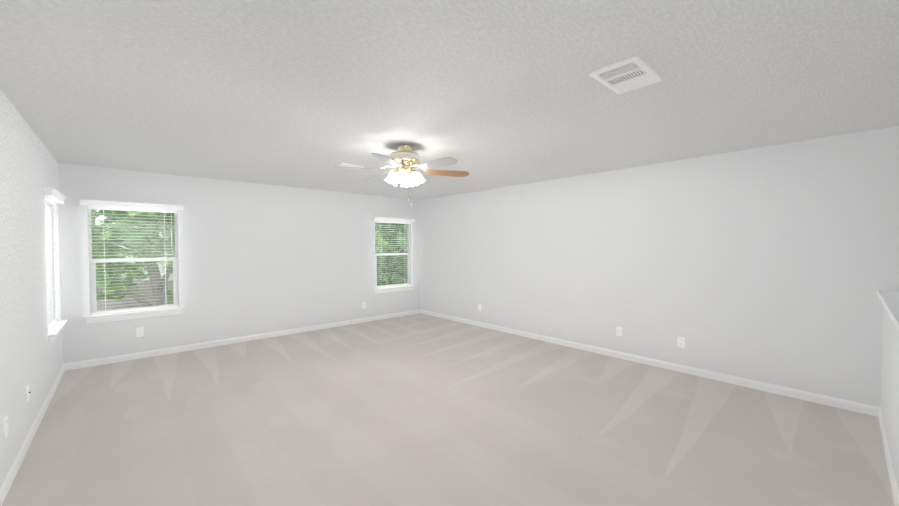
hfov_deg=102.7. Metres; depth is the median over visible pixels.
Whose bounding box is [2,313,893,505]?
floor
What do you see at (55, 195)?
window valance
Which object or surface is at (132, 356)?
baseboard
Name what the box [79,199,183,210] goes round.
window valance
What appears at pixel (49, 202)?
window blind
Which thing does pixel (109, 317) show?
window
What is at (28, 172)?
wall
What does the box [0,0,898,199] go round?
ceiling
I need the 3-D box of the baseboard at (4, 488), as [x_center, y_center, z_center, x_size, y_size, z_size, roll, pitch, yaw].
[-1.546,1.410,0.933,0.013,0.084,8.938,-1,2,-42]
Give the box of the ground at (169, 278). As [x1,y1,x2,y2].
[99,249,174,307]
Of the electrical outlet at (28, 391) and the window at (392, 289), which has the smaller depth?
the electrical outlet at (28, 391)
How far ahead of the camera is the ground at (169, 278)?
24.60 m
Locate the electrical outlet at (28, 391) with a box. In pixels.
[26,384,30,401]
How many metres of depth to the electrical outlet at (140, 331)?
4.69 m
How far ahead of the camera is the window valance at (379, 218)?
7.22 m
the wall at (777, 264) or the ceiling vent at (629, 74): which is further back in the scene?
the wall at (777, 264)
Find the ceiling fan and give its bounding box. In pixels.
[333,144,468,205]
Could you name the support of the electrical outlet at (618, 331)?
attached to the wall at (777, 264)
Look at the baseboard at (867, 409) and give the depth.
4.03 m
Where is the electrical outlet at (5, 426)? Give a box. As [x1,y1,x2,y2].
[4,415,7,438]
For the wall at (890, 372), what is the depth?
2.41 m
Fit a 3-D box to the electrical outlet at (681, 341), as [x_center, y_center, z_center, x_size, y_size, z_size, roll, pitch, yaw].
[2.666,1.028,4.138,0.008,0.115,0.070,-1,2,-42]
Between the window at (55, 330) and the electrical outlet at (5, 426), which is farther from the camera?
the window at (55, 330)
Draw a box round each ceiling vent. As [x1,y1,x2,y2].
[336,163,363,168]
[588,55,663,93]
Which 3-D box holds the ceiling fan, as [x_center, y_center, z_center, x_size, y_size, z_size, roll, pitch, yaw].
[-0.438,-0.754,3.544,1.231,0.587,1.339,-1,2,-42]
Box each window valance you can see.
[43,186,65,203]
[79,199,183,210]
[372,216,415,221]
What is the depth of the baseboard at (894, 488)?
2.36 m
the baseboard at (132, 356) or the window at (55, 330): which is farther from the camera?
the baseboard at (132, 356)
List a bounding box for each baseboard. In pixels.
[0,363,67,505]
[68,309,419,369]
[420,309,875,415]
[876,406,898,505]
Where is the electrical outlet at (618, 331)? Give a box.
[616,327,621,335]
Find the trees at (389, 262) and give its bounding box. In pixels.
[91,209,406,309]
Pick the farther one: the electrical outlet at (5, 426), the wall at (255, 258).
the wall at (255, 258)
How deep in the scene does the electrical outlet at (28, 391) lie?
2.68 m
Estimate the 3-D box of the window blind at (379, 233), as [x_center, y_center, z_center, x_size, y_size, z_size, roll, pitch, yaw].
[-1.147,0.019,7.342,0.867,1.337,0.079,-1,2,-42]
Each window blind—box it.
[45,196,58,331]
[88,206,178,314]
[375,221,410,287]
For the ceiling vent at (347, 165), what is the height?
0.013 m
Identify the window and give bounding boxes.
[47,206,66,344]
[83,209,184,323]
[373,223,414,293]
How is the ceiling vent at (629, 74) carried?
in the ceiling
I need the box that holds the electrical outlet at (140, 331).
[136,327,143,336]
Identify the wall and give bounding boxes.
[0,89,62,485]
[58,163,419,363]
[420,126,898,406]
[877,291,898,491]
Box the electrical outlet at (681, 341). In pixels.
[678,337,684,347]
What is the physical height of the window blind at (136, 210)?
1.337 m

